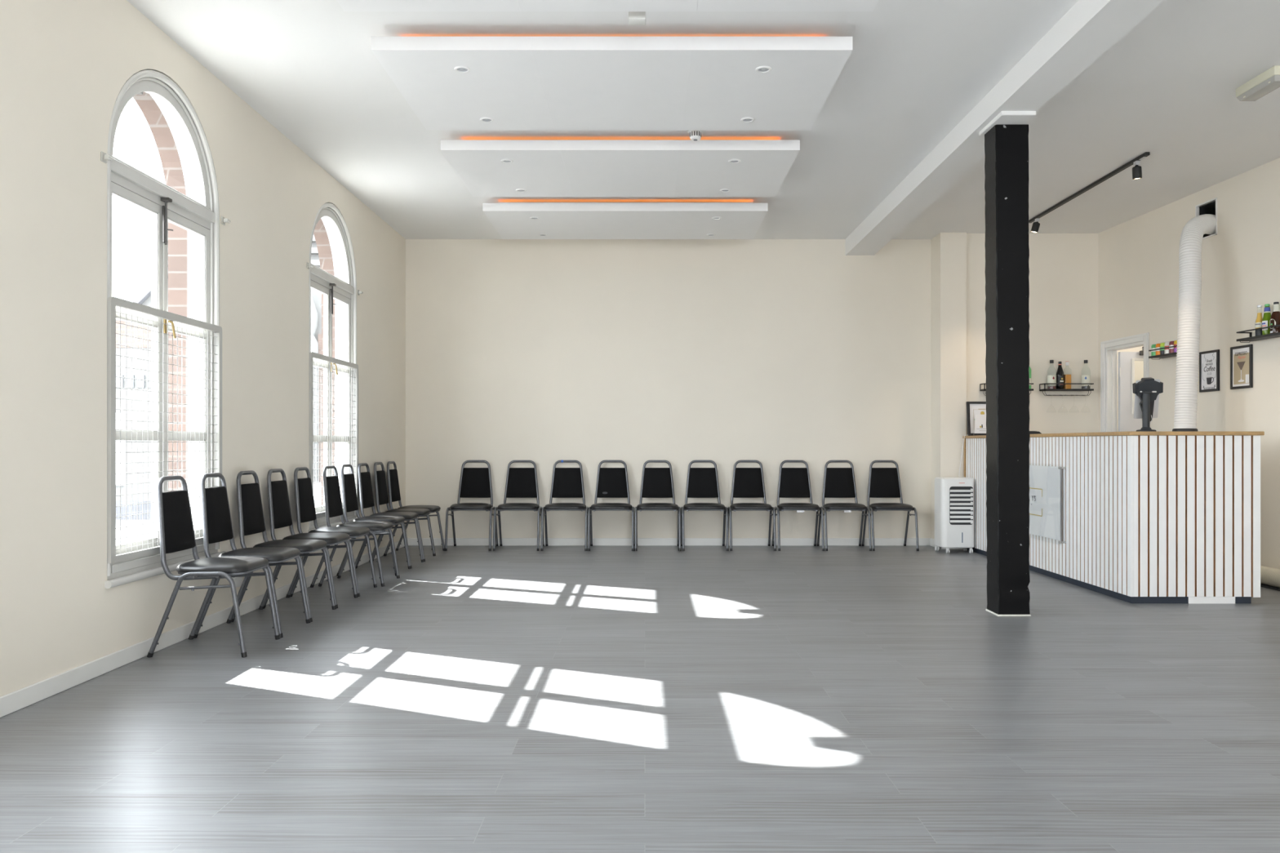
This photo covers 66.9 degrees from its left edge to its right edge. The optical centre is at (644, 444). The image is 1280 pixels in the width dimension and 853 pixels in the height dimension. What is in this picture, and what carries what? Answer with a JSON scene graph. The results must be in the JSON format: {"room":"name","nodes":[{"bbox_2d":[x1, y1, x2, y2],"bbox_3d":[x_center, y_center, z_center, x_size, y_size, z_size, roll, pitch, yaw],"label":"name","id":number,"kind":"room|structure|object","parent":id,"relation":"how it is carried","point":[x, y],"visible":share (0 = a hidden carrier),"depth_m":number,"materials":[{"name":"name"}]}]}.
{"room":"community hall","nodes":[
{"label":"community hall","id":0,"kind":"room"},
{"bbox_2d":[0,0,405,697],"bbox_3d":[-2.552,-0.540,2.950,0.136,3.180,14.500,0,0,0],"label":"wall","id":1,"kind":"structure","parent":0,"point":[65,64],"depth_m":4.40,"materials":[{"name":"beige paint"}]},
{"bbox_2d":[104,69,226,588],"bbox_3d":[-2.558,-0.610,5.068,0.214,2.640,1.230,0,0,0],"label":"window","id":2,"kind":"structure","parent":1,"relation":"in","point":[197,212],"depth_m":5.15,"materials":[{"name":"white paint"}]},
{"bbox_2d":[106,296,222,563],"bbox_3d":[-2.479,-0.069,5.068,0.022,1.237,1.178,0,0,0],"label":"guard","id":3,"kind":"object","parent":2,"relation":"attached to","point":[112,301],"visible":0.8,"depth_m":4.89,"materials":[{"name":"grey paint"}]},
{"bbox_2d":[0,539,404,717],"bbox_3d":[-2.478,1.011,2.875,0.012,0.078,14.350,0,0,0],"label":"baseboard","id":4,"kind":"structure","parent":1,"relation":"attached to","point":[12,702],"depth_m":4.59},
{"bbox_2d":[231,577,242,587],"bbox_3d":[-2.475,0.825,5.883,0.017,0.086,0.145,0,0,0],"label":"wall socket","id":5,"kind":"object","parent":1,"relation":"attached to","point":[237,580],"visible":0.32,"depth_m":5.88,"materials":[{"name":"white plastic"}]},
{"bbox_2d":[307,202,357,532],"bbox_3d":[-2.558,-0.610,7.757,0.214,2.640,1.230,0,0,0],"label":"window","id":6,"kind":"structure","parent":1,"relation":"in","point":[341,287],"depth_m":8.16,"materials":[{"name":"white paint"}]},
{"bbox_2d":[309,351,358,517],"bbox_3d":[-2.479,-0.069,7.757,0.022,1.237,1.178,0,0,0],"label":"guard","id":7,"kind":"object","parent":6,"relation":"attached to","point":[313,355],"visible":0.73,"depth_m":7.68,"materials":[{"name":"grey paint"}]},
{"bbox_2d":[133,91,334,505],"bbox_3d":[-2.717,-1.000,3.175,0.145,5.100,14.950,0,0,0],"label":"wall","id":8,"kind":"structure","parent":0,"point":[166,144],"depth_m":5.67,"materials":[{"name":"red brick"}]},
{"bbox_2d":[0,546,1279,852],"bbox_3d":[2.100,1.110,3.200,9.800,0.120,15.400,0,0,0],"label":"floor","id":9,"kind":"structure","parent":0,"point":[477,699],"depth_m":3.65,"materials":[{"name":"grey wood"}]},
{"bbox_2d":[146,475,279,657],"bbox_3d":[-2.212,0.608,5.000,0.493,0.893,0.459,0,0,0],"label":"chair","id":10,"kind":"object","parent":9,"relation":"on","point":[175,526],"visible":1,"depth_m":4.88,"materials":[{"name":"black leather"}]},
{"bbox_2d":[193,472,310,638],"bbox_3d":[-2.212,0.608,5.475,0.493,0.893,0.459,0,0,0],"label":"chair","id":11,"kind":"object","parent":9,"relation":"on","point":[217,526],"visible":0.8,"depth_m":5.40,"materials":[{"name":"black leather"}]},
{"bbox_2d":[231,470,336,622],"bbox_3d":[-2.212,0.608,5.948,0.493,0.893,0.459,0,0,0],"label":"chair","id":12,"kind":"object","parent":9,"relation":"on","point":[251,513],"visible":0.77,"depth_m":5.88,"materials":[{"name":"black leather"}]},
{"bbox_2d":[262,468,357,608],"bbox_3d":[-2.212,0.608,6.418,0.493,0.893,0.459,0,0,0],"label":"chair","id":13,"kind":"object","parent":9,"relation":"on","point":[280,513],"visible":0.75,"depth_m":6.35,"materials":[{"name":"grey metal"}]},
{"bbox_2d":[289,466,377,596],"bbox_3d":[-2.212,0.608,6.898,0.493,0.893,0.459,0,0,0],"label":"chair","id":14,"kind":"object","parent":9,"relation":"on","point":[304,500],"visible":0.74,"depth_m":6.82,"materials":[{"name":"black leather"}]},
{"bbox_2d":[318,465,399,586],"bbox_3d":[-2.170,0.608,7.382,0.493,0.893,0.459,0,0,0],"label":"chair","id":15,"kind":"object","parent":9,"relation":"on","point":[333,503],"visible":0.66,"depth_m":7.28,"materials":[{"name":"black leather"}]},
{"bbox_2d":[336,463,411,576],"bbox_3d":[-2.217,0.608,7.955,0.493,0.893,0.459,0,0,0],"label":"chair","id":16,"kind":"object","parent":9,"relation":"on","point":[350,504],"visible":0.7,"depth_m":7.88,"materials":[{"name":"grey metal"}]},
{"bbox_2d":[355,462,423,568],"bbox_3d":[-2.217,0.608,8.422,0.493,0.893,0.459,0,0,0],"label":"chair","id":17,"kind":"object","parent":9,"relation":"on","point":[366,494],"visible":0.7,"depth_m":8.35,"materials":[{"name":"black leather"}]},
{"bbox_2d":[373,462,435,561],"bbox_3d":[-2.212,0.608,8.888,0.493,0.893,0.459,0,0,0],"label":"chair","id":18,"kind":"object","parent":9,"relation":"on","point":[381,492],"visible":0.7,"depth_m":8.81,"materials":[{"name":"black leather"}]},
{"bbox_2d":[386,461,444,555],"bbox_3d":[-2.217,0.608,9.354,0.493,0.893,0.459,0,0,0],"label":"chair","id":19,"kind":"object","parent":9,"relation":"on","point":[393,478],"visible":0.66,"depth_m":9.30,"materials":[{"name":"black leather"}]},
{"bbox_2d":[444,460,497,551],"bbox_3d":[-1.744,0.608,9.777,0.459,0.893,0.493,0,0,0],"label":"chair","id":20,"kind":"object","parent":9,"relation":"on","point":[474,482],"visible":0.96,"depth_m":9.95,"materials":[{"name":"black leather"}]},
{"bbox_2d":[493,460,544,551],"bbox_3d":[-1.269,0.608,9.777,0.459,0.893,0.493,0,0,0],"label":"chair","id":21,"kind":"object","parent":9,"relation":"on","point":[521,482],"visible":0.97,"depth_m":9.95,"materials":[{"name":"grey metal"}]},
{"bbox_2d":[540,460,588,551],"bbox_3d":[-0.797,0.607,9.777,0.459,0.894,0.493,0,0,0],"label":"chair","id":22,"kind":"object","parent":9,"relation":"on","point":[566,482],"visible":0.98,"depth_m":9.96,"materials":[{"name":"black leather"}]},
{"bbox_2d":[587,460,634,551],"bbox_3d":[-0.335,0.608,9.777,0.459,0.893,0.493,0,0,0],"label":"chair","id":23,"kind":"object","parent":9,"relation":"on","point":[611,482],"visible":0.99,"depth_m":9.96,"materials":[{"name":"grey metal"}]},
{"bbox_2d":[634,460,680,551],"bbox_3d":[0.128,0.608,9.777,0.459,0.893,0.493,0,0,0],"label":"chair","id":24,"kind":"object","parent":9,"relation":"on","point":[656,482],"visible":1,"depth_m":9.96,"materials":[{"name":"black leather"}]},
{"bbox_2d":[680,460,728,551],"bbox_3d":[0.596,0.608,9.777,0.459,0.893,0.493,0,0,0],"label":"chair","id":25,"kind":"object","parent":9,"relation":"on","point":[701,482],"visible":0.99,"depth_m":9.95,"materials":[{"name":"grey metal"}]},
{"bbox_2d":[725,460,776,551],"bbox_3d":[1.066,0.608,9.777,0.459,0.893,0.493,0,0,0],"label":"chair","id":26,"kind":"object","parent":9,"relation":"on","point":[747,482],"visible":0.99,"depth_m":9.95,"materials":[{"name":"black leather"}]},
{"bbox_2d":[772,460,824,551],"bbox_3d":[1.541,0.608,9.777,0.459,0.893,0.493,0,0,0],"label":"chair","id":27,"kind":"object","parent":9,"relation":"on","point":[793,482],"visible":0.99,"depth_m":9.95,"materials":[{"name":"black leather"}]},
{"bbox_2d":[817,460,871,551],"bbox_3d":[2.006,0.608,9.777,0.459,0.893,0.493,0,0,0],"label":"chair","id":28,"kind":"object","parent":9,"relation":"on","point":[838,482],"visible":0.94,"depth_m":9.95,"materials":[{"name":"grey metal"}]},
{"bbox_2d":[862,460,919,551],"bbox_3d":[2.470,0.608,9.777,0.459,0.893,0.493,0,0,0],"label":"chair","id":29,"kind":"object","parent":9,"relation":"on","point":[883,482],"visible":0.94,"depth_m":9.95,"materials":[{"name":"grey metal"}]},
{"bbox_2d":[934,476,973,553],"bbox_3d":[3.025,0.686,9.467,0.326,0.727,0.305,0,0,0],"label":"cooler","id":30,"kind":"object","parent":9,"relation":"on","point":[953,495],"visible":1,"depth_m":9.33,"materials":[{"name":"white plastic"}]},
{"bbox_2d":[978,111,1035,616],"bbox_3d":[2.236,-0.466,5.942,0.240,3.032,0.395,0,0,0],"label":"square column","id":31,"kind":"structure","parent":9,"relation":"on","point":[1006,135],"depth_m":5.92,"materials":[{"name":"black metal"}]},
{"bbox_2d":[964,435,1260,604],"bbox_3d":[3.625,0.495,8.040,0.862,1.109,3.320,0,0,0],"label":"bar counter","id":32,"kind":"object","parent":9,"relation":"on","point":[1144,519],"depth_m":6.38,"materials":[{"name":"white wood"}]},
{"bbox_2d":[1029,463,1066,543],"bbox_3d":[3.173,0.460,7.950,0.054,0.613,1.220,0,0,0],"label":"sign panel","id":33,"kind":"object","parent":32,"relation":"attached to","point":[1044,481],"visible":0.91,"depth_m":7.66,"materials":[{"name":"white plastic"}]},
{"bbox_2d":[963,431,1264,438],"bbox_3d":[3.628,-0.073,8.034,0.888,0.026,3.341,0,0,0],"label":"countertop","id":34,"kind":"structure","parent":32,"relation":"on","point":[1130,433],"depth_m":6.37,"materials":[{"name":"brown wood"}]},
{"bbox_2d":[959,435,966,473],"bbox_3d":[3.194,0.277,9.625,0.134,0.746,0.056,0,0,0],"label":"power cable","id":35,"kind":"object","parent":34,"relation":"hanging from","point":[964,435],"visible":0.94,"depth_m":9.62,"materials":[{"name":"white plastic"}]},
{"bbox_2d":[965,401,986,435],"bbox_3d":[3.370,-0.256,9.638,0.330,0.343,0.063,0,0,0],"label":"picture frame","id":36,"kind":"object","parent":34,"relation":"on","point":[973,408],"visible":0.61,"depth_m":9.64,"materials":[{"name":"black wood"}]},
{"bbox_2d":[969,404,986,433],"bbox_3d":[3.370,-0.257,9.640,0.276,0.295,0.039,0,0,0],"label":"print","id":37,"kind":"object","parent":36,"relation":"attached to","point":[975,409],"depth_m":9.64,"materials":[{"name":"white paper"}]},
{"bbox_2d":[973,414,986,435],"bbox_3d":[3.305,-0.191,9.482,0.176,0.209,0.084,0,0,0],"label":"print","id":38,"kind":"object","parent":34,"relation":"on","point":[980,420],"visible":0.68,"depth_m":9.49,"materials":[{"name":"white paper"}]},
{"bbox_2d":[1029,431,1040,434],"bbox_3d":[3.484,-0.103,8.700,0.148,0.034,0.100,0,0,0],"label":"card reader","id":39,"kind":"object","parent":34,"relation":"on","point":[1030,432],"visible":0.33,"depth_m":8.65,"materials":[{"name":"black plastic"}]},
{"bbox_2d":[1132,377,1163,431],"bbox_3d":[3.445,-0.273,6.623,0.185,0.374,0.181,0,0,12],"label":"tap","id":40,"kind":"object","parent":34,"relation":"on","point":[1146,391],"visible":0.9,"depth_m":6.61,"materials":[{"name":"grey plastic"}]},
{"bbox_2d":[127,0,1279,239],"bbox_3d":[2.100,-2.205,3.200,9.800,0.150,15.400,0,0,0],"label":"ceiling","id":41,"kind":"structure","parent":0,"point":[913,70],"depth_m":6.08,"materials":[{"name":"white paint"}]},
{"bbox_2d":[336,0,878,11],"bbox_3d":[-0.168,-2.065,3.848,2.441,0.130,1.255,0,0,0],"label":"ceiling panel","id":42,"kind":"object","parent":41,"relation":"attached to","point":[346,5],"visible":1,"depth_m":4.41,"materials":[{"name":"white paint"}]},
{"bbox_2d":[371,35,852,130],"bbox_3d":[-0.168,-2.065,5.537,2.441,0.130,1.255,0,0,0],"label":"ceiling panel","id":43,"kind":"object","parent":41,"relation":"attached to","point":[519,82],"visible":1,"depth_m":5.30,"materials":[{"name":"white paint"}]},
{"bbox_2d":[453,66,471,72],"bbox_3d":[-0.972,-1.998,5.160,0.086,0.012,0.086,0,0,0],"label":"recessed light","id":44,"kind":"object","parent":43,"relation":"attached to","point":[458,68],"visible":1,"depth_m":5.15,"materials":[{"name":"white plastic"}]},
{"bbox_2d":[480,116,493,122],"bbox_3d":[-0.972,-1.998,5.960,0.086,0.012,0.086,0,0,0],"label":"recessed light","id":45,"kind":"object","parent":43,"relation":"attached to","point":[485,119],"visible":1,"depth_m":5.96,"materials":[{"name":"white plastic"}]},
{"bbox_2d":[740,116,754,122],"bbox_3d":[0.632,-1.998,5.960,0.086,0.012,0.086,0,0,0],"label":"recessed light","id":46,"kind":"object","parent":43,"relation":"attached to","point":[748,119],"visible":1,"depth_m":5.96,"materials":[{"name":"white plastic"}]},
{"bbox_2d":[755,66,771,72],"bbox_3d":[0.632,-1.998,5.160,0.086,0.012,0.086,0,0,0],"label":"recessed light","id":47,"kind":"object","parent":43,"relation":"attached to","point":[761,68],"visible":1,"depth_m":5.15,"materials":[{"name":"white plastic"}]},
{"bbox_2d":[440,139,799,196],"bbox_3d":[-0.168,-2.065,7.200,2.441,0.130,1.240,0,0,0],"label":"ceiling panel","id":48,"kind":"object","parent":41,"relation":"attached to","point":[541,167],"visible":1,"depth_m":6.98,"materials":[{"name":"white paint"}]},
{"bbox_2d":[501,159,513,163],"bbox_3d":[-0.972,-1.998,6.830,0.086,0.012,0.086,0,0,0],"label":"recessed light","id":49,"kind":"object","parent":48,"relation":"attached to","point":[504,161],"visible":1,"depth_m":6.83,"materials":[{"name":"white plastic"}]},
{"bbox_2d":[515,188,526,191],"bbox_3d":[-0.972,-1.998,7.615,0.086,0.012,0.086,0,0,0],"label":"recessed light","id":50,"kind":"object","parent":48,"relation":"attached to","point":[517,189],"visible":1,"depth_m":7.61,"materials":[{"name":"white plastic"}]},
{"bbox_2d":[720,188,730,191],"bbox_3d":[0.632,-1.998,7.615,0.086,0.012,0.086,0,0,0],"label":"recessed light","id":51,"kind":"object","parent":48,"relation":"attached to","point":[722,189],"visible":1,"depth_m":7.60,"materials":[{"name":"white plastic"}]},
{"bbox_2d":[728,159,740,163],"bbox_3d":[0.632,-1.998,6.830,0.086,0.012,0.086,0,0,0],"label":"recessed light","id":52,"kind":"object","parent":48,"relation":"attached to","point":[731,161],"visible":1,"depth_m":6.83,"materials":[{"name":"white plastic"}]},
{"bbox_2d":[482,201,768,239],"bbox_3d":[-0.168,-2.065,8.867,2.441,0.130,1.145,0,0,0],"label":"ceiling panel","id":53,"kind":"object","parent":41,"relation":"attached to","point":[511,220],"visible":0.98,"depth_m":8.63,"materials":[{"name":"white paint"}]},
{"bbox_2d":[529,216,539,219],"bbox_3d":[-0.972,-1.998,8.545,0.086,0.012,0.086,0,0,0],"label":"recessed light","id":54,"kind":"object","parent":53,"relation":"attached to","point":[532,217],"visible":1,"depth_m":8.54,"materials":[{"name":"white plastic"}]},
{"bbox_2d":[497,201,752,203],"bbox_3d":[-0.168,-2.099,8.870,2.211,0.061,0.910,0,0,0],"label":"strip light","id":55,"kind":"object","parent":53,"relation":"on","point":[498,202],"depth_m":8.42,"materials":[{"name":"orange plastic"}]},
{"bbox_2d":[711,216,721,219],"bbox_3d":[0.632,-1.998,8.545,0.086,0.012,0.086,0,0,0],"label":"recessed light","id":56,"kind":"object","parent":53,"relation":"attached to","point":[714,217],"visible":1,"depth_m":8.53,"materials":[{"name":"white plastic"}]},
{"bbox_2d":[628,11,645,25],"bbox_3d":[-0.037,-2.066,4.593,0.095,0.128,0.089,0,0,0],"label":"ceiling sensor","id":57,"kind":"object","parent":41,"relation":"attached to","point":[635,18],"visible":0.4,"depth_m":4.55,"materials":[{"name":"white plastic"}]},
{"bbox_2d":[687,130,703,141],"bbox_3d":[0.332,-2.064,6.360,0.104,0.132,0.104,0,0,0],"label":"smoke detector","id":58,"kind":"object","parent":41,"relation":"attached to","point":[695,135],"visible":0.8,"depth_m":6.33,"materials":[{"name":"white plastic"}]},
{"bbox_2d":[845,0,1164,255],"bbox_3d":[2.227,-2.046,2.875,0.294,0.168,14.350,0,0,0],"label":"ceiling beam","id":59,"kind":"structure","parent":41,"relation":"attached to","point":[1090,28],"depth_m":5.62,"materials":[{"name":"white paint"}]},
{"bbox_2d":[1028,151,1150,232],"bbox_3d":[3.657,-2.053,8.135,0.080,0.154,2.170,0,0,-1],"label":"track light","id":60,"kind":"object","parent":41,"relation":"attached to","point":[1136,170],"visible":0.99,"depth_m":7.78,"materials":[{"name":"metal"}]},
{"bbox_2d":[1235,65,1279,101],"bbox_3d":[3.595,-2.089,5.620,0.120,0.082,0.360,0,0,0],"label":"emergency light","id":61,"kind":"object","parent":41,"relation":"attached to","point":[1268,81],"visible":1,"depth_m":5.60,"materials":[{"name":"beige plastic"}]},
{"bbox_2d":[405,232,1097,539],"bbox_3d":[1.065,-0.540,9.965,7.370,3.180,0.470,0,0,0],"label":"wall","id":62,"kind":"structure","parent":0,"point":[543,352],"depth_m":10.05,"materials":[{"name":"beige paint"}]},
{"bbox_2d":[407,537,963,549],"bbox_3d":[0.359,1.011,9.884,5.662,0.078,0.332,0,0,0],"label":"baseboard","id":63,"kind":"structure","parent":62,"relation":"attached to","point":[411,541],"depth_m":10.04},
{"bbox_2d":[979,382,1033,395],"bbox_3d":[3.625,-0.548,9.708,0.494,0.123,0.122,0,0,0],"label":"wall shelf","id":64,"kind":"object","parent":62,"relation":"attached to","point":[984,384],"visible":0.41,"depth_m":9.65,"materials":[{"name":"black metal"}]},
{"bbox_2d":[979,388,1033,391],"bbox_3d":[3.625,-0.545,9.708,0.494,0.018,0.122,0,0,0],"label":"tray","id":65,"kind":"object","parent":64,"relation":"on","point":[984,389],"depth_m":9.65,"materials":[{"name":"black metal"}]},
{"bbox_2d":[1028,366,1031,388],"bbox_3d":[3.836,-0.694,9.712,0.070,0.302,0.071,0,0,0],"label":"bottle","id":66,"kind":"object","parent":64,"relation":"on","point":[1029,369],"visible":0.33,"depth_m":9.68,"materials":[{"name":"green glass"}]},
{"bbox_2d":[1039,382,1093,395],"bbox_3d":[4.224,-0.548,9.708,0.494,0.123,0.122,0,0,0],"label":"wall shelf","id":67,"kind":"object","parent":62,"relation":"attached to","point":[1044,384],"visible":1,"depth_m":9.65,"materials":[{"name":"black metal"}]},
{"bbox_2d":[1047,360,1056,388],"bbox_3d":[4.079,-0.695,9.711,0.086,0.304,0.086,0,0,0],"label":"syrup bottle","id":68,"kind":"object","parent":67,"relation":"on","point":[1051,379],"visible":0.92,"depth_m":9.68,"materials":[{"name":"clear glass"}]},
{"bbox_2d":[1056,361,1063,388],"bbox_3d":[4.160,-0.686,9.708,0.075,0.288,0.075,0,0,22],"label":"bottle","id":69,"kind":"object","parent":67,"relation":"on","point":[1060,373],"visible":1,"depth_m":9.68,"materials":[{"name":"black glass"}]},
{"bbox_2d":[1039,388,1093,391],"bbox_3d":[4.224,-0.545,9.708,0.494,0.018,0.122,0,0,0],"label":"tray","id":70,"kind":"object","parent":67,"relation":"on","point":[1044,389],"depth_m":9.65,"materials":[{"name":"black metal"}]},
{"bbox_2d":[1063,361,1071,388],"bbox_3d":[4.234,-0.687,9.712,0.065,0.289,0.065,0,0,0],"label":"bottle","id":71,"kind":"object","parent":67,"relation":"on","point":[1067,378],"visible":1,"depth_m":9.68,"materials":[{"name":"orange glass"}]},
{"bbox_2d":[1081,360,1090,388],"bbox_3d":[4.421,-0.695,9.712,0.086,0.304,0.085,0,0,0],"label":"syrup bottle","id":72,"kind":"object","parent":67,"relation":"on","point":[1085,379],"visible":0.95,"depth_m":9.68,"materials":[{"name":"clear glass"}]},
{"bbox_2d":[1116,346,1143,431],"bbox_3d":[5.647,-0.540,9.329,1.899,3.180,2.100,0,0,-3],"label":"wall","id":73,"kind":"structure","parent":0,"point":[1139,365],"depth_m":10.26,"materials":[{"name":"beige paint"}]},
{"bbox_2d":[1097,157,1279,568],"bbox_3d":[5.020,-0.540,2.634,0.100,3.180,14.500,0,0,-3],"label":"wall","id":74,"kind":"structure","parent":0,"point":[1138,257],"depth_m":7.85,"materials":[{"name":"beige paint"}]},
{"bbox_2d":[1100,332,1149,431],"bbox_3d":[4.971,0.012,9.302,0.792,2.076,0.822,0,0,-3],"label":"door","id":75,"kind":"structure","parent":74,"relation":"in","point":[1108,348],"depth_m":9.56,"materials":[{"name":"grey paint"}]},
{"bbox_2d":[1148,345,1177,358],"bbox_3d":[4.583,-0.802,8.427,0.123,0.084,0.494,0,0,-3],"label":"wall shelf","id":76,"kind":"object","parent":74,"relation":"attached to","point":[1171,354],"visible":0.48,"depth_m":8.48,"materials":[{"name":"black metal"}]},
{"bbox_2d":[1151,343,1155,355],"bbox_3d":[4.546,-0.835,8.627,0.066,0.116,0.065,0,0,-43],"label":"can","id":77,"kind":"object","parent":76,"relation":"on","point":[1153,346],"visible":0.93,"depth_m":8.61,"materials":[{"name":"metal"}]},
{"bbox_2d":[1155,342,1160,355],"bbox_3d":[4.549,-0.835,8.560,0.066,0.116,0.065,0,0,-43],"label":"can","id":78,"kind":"object","parent":76,"relation":"on","point":[1157,345],"visible":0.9,"depth_m":8.54,"materials":[{"name":"metal"}]},
{"bbox_2d":[1160,342,1164,354],"bbox_3d":[4.553,-0.835,8.493,0.066,0.116,0.065,0,0,-43],"label":"can","id":79,"kind":"object","parent":76,"relation":"on","point":[1162,344],"visible":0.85,"depth_m":8.47,"materials":[{"name":"metal"}]},
{"bbox_2d":[1164,341,1169,353],"bbox_3d":[4.557,-0.835,8.427,0.066,0.116,0.065,0,0,-43],"label":"can","id":80,"kind":"object","parent":76,"relation":"on","point":[1166,344],"visible":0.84,"depth_m":8.41,"materials":[{"name":"metal"}]},
{"bbox_2d":[1168,340,1174,353],"bbox_3d":[4.561,-0.835,8.360,0.066,0.116,0.065,0,0,-43],"label":"can","id":81,"kind":"object","parent":76,"relation":"on","point":[1171,343],"visible":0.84,"depth_m":8.34,"materials":[{"name":"metal"}]},
{"bbox_2d":[1173,339,1177,352],"bbox_3d":[4.564,-0.835,8.293,0.066,0.116,0.065,0,0,-43],"label":"can","id":82,"kind":"object","parent":76,"relation":"on","point":[1175,341],"visible":0.41,"depth_m":8.28,"materials":[{"name":"metal"}]},
{"bbox_2d":[1172,213,1216,431],"bbox_3d":[4.476,-0.424,7.739,0.988,2.949,0.505,0,0,-23],"label":"hose","id":83,"kind":"object","parent":74,"relation":"attached to","point":[1188,344],"visible":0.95,"depth_m":7.64,"materials":[{"name":"white plastic"}]},
{"bbox_2d":[1195,197,1217,239],"bbox_3d":[4.818,-1.867,8.059,0.316,0.323,0.297,0,0,-3],"label":"air vent","id":84,"kind":"object","parent":74,"relation":"in","point":[1211,206],"visible":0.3,"depth_m":8.16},
{"bbox_2d":[1199,349,1219,392],"bbox_3d":[4.660,-0.605,7.998,0.018,0.336,0.244,0,0,-3],"label":"framed poster","id":85,"kind":"object","parent":74,"relation":"attached to","point":[1209,361],"visible":1,"depth_m":7.99,"materials":[{"name":"black wood"}]},
{"bbox_2d":[1201,351,1216,390],"bbox_3d":[4.661,-0.605,7.998,0.004,0.300,0.208,0,0,-3],"label":"print","id":86,"kind":"object","parent":85,"relation":"attached to","point":[1208,357],"depth_m":8.01},
{"bbox_2d":[1230,344,1253,389],"bbox_3d":[4.682,-0.607,7.604,0.018,0.336,0.244,0,0,-3],"label":"framed poster","id":87,"kind":"object","parent":74,"relation":"attached to","point":[1241,357],"visible":1,"depth_m":7.59,"materials":[{"name":"beige paper"}]},
{"bbox_2d":[1232,346,1248,386],"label":"print","id":88,"kind":"object","parent":87,"relation":"attached to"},
{"bbox_2d":[1236,361,1244,369],"bbox_3d":[4.680,-0.617,7.604,0.001,0.064,0.100,0,0,-3],"label":"print","id":89,"kind":"object","parent":87,"relation":"on","point":[1240,364],"depth_m":7.60},
{"bbox_2d":[1236,324,1279,342],"bbox_3d":[4.649,-0.828,7.248,0.123,0.084,0.494,0,0,-3],"label":"wall shelf","id":90,"kind":"object","parent":74,"relation":"attached to","point":[1251,338],"visible":1,"depth_m":7.29,"materials":[{"name":"black metal"}]},
{"bbox_2d":[1254,305,1262,336],"bbox_3d":[4.646,-0.927,7.323,0.062,0.250,0.060,0,0,-38],"label":"bottle","id":91,"kind":"object","parent":90,"relation":"on","point":[1258,324],"visible":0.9,"depth_m":7.31,"materials":[{"name":"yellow glass"}]},
{"bbox_2d":[1262,303,1271,334],"bbox_3d":[4.658,-0.926,7.252,0.066,0.248,0.065,0,0,-38],"label":"beer bottle","id":92,"kind":"object","parent":90,"relation":"on","point":[1267,313],"visible":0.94,"depth_m":7.23,"materials":[{"name":"green glass"}]},
{"bbox_2d":[1269,302,1279,333],"bbox_3d":[4.660,-0.927,7.151,0.079,0.249,0.078,0,0,-38],"label":"beer bottle","id":93,"kind":"object","parent":90,"relation":"on","point":[1275,316],"visible":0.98,"depth_m":7.13,"materials":[{"name":"brown glass"}]},
{"bbox_2d":[1260,565,1279,591],"bbox_3d":[4.600,0.978,6.905,0.141,0.144,1.710,0,0,0],"label":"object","id":94,"kind":"object","parent":74,"relation":"attached to","point":[1269,576],"visible":0.34,"depth_m":7.06,"materials":[{"name":"beige plastic"}]},
{"label":"outside","id":95,"kind":"structure","parent":0,"visible":0},
{"bbox_2d":[115,482,320,544],"bbox_3d":[-36.400,1.610,25.000,67.200,0.120,110.000,0,0,0],"label":"street","id":96,"kind":"structure","parent":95,"point":[316,484],"depth_m":17.86,"materials":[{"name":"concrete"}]},
{"bbox_2d":[115,284,151,519],"bbox_3d":[-12.785,-1.140,23.000,6.430,5.380,6.300,0,0,0],"label":"house","id":97,"kind":"structure","parent":96,"relation":"on","point":[144,298],"depth_m":20.00,"materials":[{"name":"stone"}]},
{"bbox_2d":[311,234,321,482],"bbox_3d":[-14.500,-4.200,42.625,11.200,11.500,6.750,0,0,0],"label":"stone building","id":98,"kind":"structure","parent":96,"relation":"on","point":[316,296],"depth_m":39.63,"materials":[{"name":"white stone"}]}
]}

